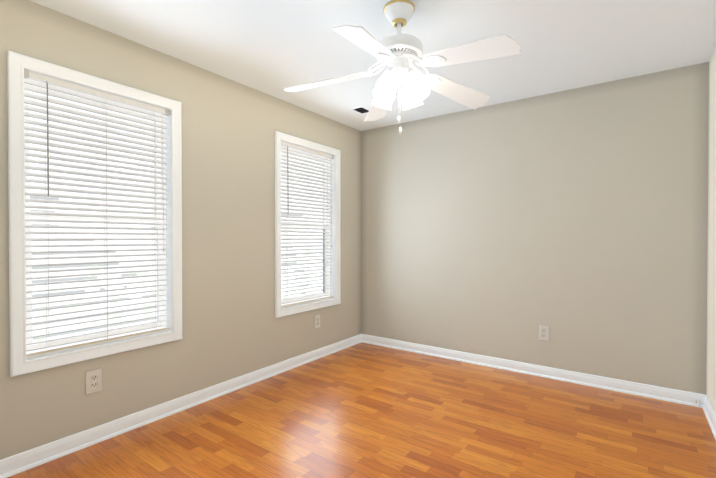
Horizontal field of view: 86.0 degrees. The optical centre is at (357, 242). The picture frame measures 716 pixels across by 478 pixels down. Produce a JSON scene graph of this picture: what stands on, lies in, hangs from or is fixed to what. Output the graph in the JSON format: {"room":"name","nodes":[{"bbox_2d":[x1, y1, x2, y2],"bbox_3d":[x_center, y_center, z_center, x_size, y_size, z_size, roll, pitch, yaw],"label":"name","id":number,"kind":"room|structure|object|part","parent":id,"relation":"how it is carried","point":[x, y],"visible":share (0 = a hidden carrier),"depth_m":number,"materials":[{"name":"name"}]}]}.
{"room":"empty bedroom","nodes":[
{"label":"empty bedroom","id":0,"kind":"room"},
{"bbox_2d":[0,0,360,459],"bbox_3d":[-1.240,-0.049,2.825,0.180,2.440,4.490,0,1,36],"label":"wall","id":1,"kind":"structure","parent":0,"point":[233,327],"depth_m":2.81,"materials":[{"name":"paint"}]},
{"bbox_2d":[85,368,101,394],"bbox_3d":[-1.545,0.815,2.246,0.011,0.132,0.084,0,1,36],"label":"electrical outlet","id":2,"kind":"object","parent":1,"relation":"attached to","point":[93,380],"visible":1,"depth_m":2.24,"materials":[{"name":"white plastic"}]},
{"bbox_2d":[7,50,181,376],"bbox_3d":[-1.546,-0.144,2.338,0.155,1.640,0.905,0,1,36],"label":"window","id":3,"kind":"structure","parent":1,"relation":"in","point":[17,64],"depth_m":2.24,"materials":[{"name":"white paint"}]},
{"bbox_3d":[-1.588,-0.148,2.369,0.026,1.415,0.688,0,1,36],"label":"glass","id":4,"kind":"part","parent":3,"relation":"part of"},
{"bbox_3d":[-1.585,-0.144,2.367,0.057,1.523,0.788,0,1,36],"label":"window sash","id":5,"kind":"part","parent":3,"relation":"part of","materials":[{"name":"white plastic"}]},
{"bbox_3d":[-1.529,-0.129,2.326,0.048,1.481,0.770,0,1,36],"label":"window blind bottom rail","id":6,"kind":"part","parent":3,"relation":"part of","materials":[{"name":"white plastic"}]},
{"bbox_2d":[26,69,171,360],"bbox_3d":[-1.558,-0.144,2.347,0.140,1.547,0.812,0,1,36],"label":"liner","id":7,"kind":"object","parent":3,"relation":"in","point":[169,262],"visible":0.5,"depth_m":2.65,"materials":[{"name":"white paint"}]},
{"bbox_2d":[46,81,48,196],"bbox_3d":[-1.678,-0.559,2.074,0.019,0.625,0.007,0,1,36],"label":"blind wand","id":8,"kind":"object","parent":7,"relation":"attached to","point":[47,143],"visible":0.89,"depth_m":2.07,"materials":[{"name":"grey plastic"}]},
{"bbox_2d":[24,69,169,115],"bbox_3d":[-1.529,-0.886,2.319,0.036,0.039,0.786,0,1,36],"label":"blind headrail","id":9,"kind":"object","parent":7,"relation":"attached to","point":[28,74],"visible":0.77,"depth_m":2.25,"materials":[{"name":"silver metal"}]},
{"bbox_3d":[-1.309,-0.404,2.581,0.012,0.935,0.011,0,1,36],"label":"blind cord","id":10,"kind":"part","parent":3,"relation":"part of","materials":[{"name":"white plastic"}]},
{"bbox_2d":[0,334,363,477],"bbox_3d":[-1.158,1.126,2.778,0.022,0.092,4.130,0,1,36],"label":"baseboard","id":11,"kind":"structure","parent":1,"relation":"attached to","point":[29,459],"depth_m":2.48,"materials":[{"name":"white paint"}]},
{"bbox_2d":[275,131,340,317],"bbox_3d":[-0.512,-0.158,3.778,0.155,1.640,0.905,0,1,36],"label":"window","id":12,"kind":"structure","parent":1,"relation":"in","point":[279,137],"depth_m":3.77,"materials":[{"name":"white paint"}]},
{"bbox_3d":[-0.554,-0.162,3.809,0.026,1.415,0.688,0,1,36],"label":"glass","id":13,"kind":"part","parent":12,"relation":"part of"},
{"bbox_3d":[-0.552,-0.158,3.807,0.057,1.523,0.788,0,1,36],"label":"window sash","id":14,"kind":"part","parent":12,"relation":"part of","materials":[{"name":"white plastic"}]},
{"bbox_2d":[281,149,333,308],"bbox_3d":[-0.495,-0.143,3.767,0.048,1.481,0.770,0,1,36],"label":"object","id":15,"kind":"structure","parent":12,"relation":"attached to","point":[305,302],"depth_m":3.54,"materials":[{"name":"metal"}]},
{"bbox_2d":[281,140,334,308],"bbox_3d":[-0.524,-0.158,3.787,0.140,1.547,0.812,0,1,36],"label":"liner","id":16,"kind":"object","parent":12,"relation":"in","point":[332,277],"visible":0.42,"depth_m":4.08,"materials":[{"name":"white paint"}]},
{"bbox_2d":[287,146,288,213],"bbox_3d":[-0.644,-0.573,3.514,0.019,0.625,0.007,0,1,36],"label":"blind wand","id":17,"kind":"object","parent":16,"relation":"attached to","point":[288,193],"visible":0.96,"depth_m":3.51,"materials":[{"name":"grey plastic"}]},
{"bbox_2d":[281,141,333,158],"bbox_3d":[-0.495,-0.900,3.759,0.036,0.039,0.786,0,1,36],"label":"blind headrail","id":18,"kind":"object","parent":16,"relation":"attached to","point":[299,148],"visible":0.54,"depth_m":3.73,"materials":[{"name":"silver metal"}]},
{"bbox_3d":[-0.276,-0.418,4.022,0.012,0.935,0.011,0,1,36],"label":"blind cord","id":19,"kind":"part","parent":12,"relation":"part of","materials":[{"name":"white plastic"}]},
{"bbox_2d":[314,314,319,328],"bbox_3d":[-0.405,0.792,3.834,0.011,0.132,0.084,0,1,36],"label":"electrical outlet","id":20,"kind":"object","parent":1,"relation":"attached to","point":[316,321],"visible":1,"depth_m":3.82,"materials":[{"name":"white plastic"}]},
{"bbox_2d":[7,342,715,477],"bbox_3d":[0.047,1.240,1.913,3.350,0.120,4.490,0,1,36],"label":"floor","id":21,"kind":"structure","parent":0,"point":[362,410],"depth_m":2.38,"materials":[{"name":"laminate"}]},
{"bbox_2d":[30,0,715,130],"bbox_3d":[0.047,-1.320,1.889,3.350,0.120,4.490,0,1,36],"label":"ceiling","id":22,"kind":"structure","parent":0,"point":[273,48],"depth_m":2.39,"materials":[{"name":"white paint"}]},
{"bbox_2d":[350,106,369,114],"bbox_3d":[0.036,-1.271,3.700,0.144,0.011,0.194,0,1,36],"label":"ceiling vent","id":23,"kind":"object","parent":22,"relation":"in","point":[361,110],"visible":0.83,"depth_m":3.68,"materials":[{"name":"black metal"}]},
{"bbox_2d":[283,0,521,133],"bbox_3d":[0.259,-0.929,2.047,1.186,0.665,1.224,1,1,44],"label":"fan","id":24,"kind":"object","parent":22,"relation":"hanging from","point":[399,53],"visible":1,"depth_m":2.00,"materials":[{"name":"white plastic"}]},
{"bbox_3d":[-0.186,-0.885,2.124,0.413,0.097,0.352,1,1,44],"label":"blade","id":25,"kind":"part","parent":24,"relation":"part of","materials":[{"name":"white wood"}]},
{"bbox_3d":[0.056,-0.881,1.707,0.249,0.097,0.451,1,1,44],"label":"blade","id":26,"kind":"part","parent":24,"relation":"part of","materials":[{"name":"white wood"}]},
{"bbox_3d":[0.148,-0.888,2.483,0.423,0.097,0.346,1,1,44],"label":"blade","id":27,"kind":"part","parent":24,"relation":"part of","materials":[{"name":"white wood"}]},
{"bbox_3d":[0.223,-1.036,2.074,0.251,0.114,0.251,1,1,44],"label":"motor","id":28,"kind":"part","parent":24,"relation":"part of","materials":[{"name":"white metal"}]},
{"bbox_3d":[0.586,-0.886,2.264,0.246,0.097,0.459,1,1,44],"label":"blade","id":29,"kind":"part","parent":24,"relation":"part of","materials":[{"name":"white wood"}]},
{"bbox_3d":[0.516,-0.882,1.795,0.465,0.097,0.139,1,1,44],"label":"blade","id":30,"kind":"part","parent":24,"relation":"part of","materials":[{"name":"white wood"}]},
{"bbox_2d":[361,62,708,394],"bbox_3d":[1.304,-0.057,3.652,3.350,2.440,0.180,0,1,36],"label":"wall","id":31,"kind":"structure","parent":0,"point":[575,220],"depth_m":3.27,"materials":[{"name":"paint"}]},
{"bbox_2d":[364,334,699,406],"bbox_3d":[1.237,1.118,3.587,2.910,0.092,0.022,0,1,36],"label":"baseboard","id":32,"kind":"structure","parent":31,"relation":"attached to","point":[634,388],"depth_m":3.29,"materials":[{"name":"white paint"}]},
{"bbox_2d":[539,325,548,340],"bbox_3d":[1.610,0.787,3.323,0.084,0.132,0.011,0,1,36],"label":"electrical outlet","id":33,"kind":"object","parent":31,"relation":"attached to","point":[543,332],"visible":1,"depth_m":3.32,"materials":[{"name":"white plastic"}]},
{"bbox_2d":[706,47,715,414],"bbox_3d":[1.282,-0.030,0.904,0.180,2.440,4.310,0,1,36],"label":"wall","id":34,"kind":"structure","parent":0,"point":[711,333],"depth_m":2.56,"materials":[{"name":"beige paint"}]},
{"bbox_2d":[700,394,715,439],"bbox_3d":[1.253,1.143,1.047,0.022,0.092,4.130,0,1,36],"label":"baseboard","id":35,"kind":"structure","parent":34,"relation":"attached to","point":[708,410],"depth_m":2.54,"materials":[{"name":"white paint"}]},
{"label":"outside","id":36,"kind":"structure","parent":0,"visible":0},
{"bbox_2d":[29,91,322,342],"bbox_3d":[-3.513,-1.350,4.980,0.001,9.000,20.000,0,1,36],"label":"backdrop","id":37,"kind":"structure","parent":36,"point":[77,308],"depth_m":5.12,"materials":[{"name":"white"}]}
]}

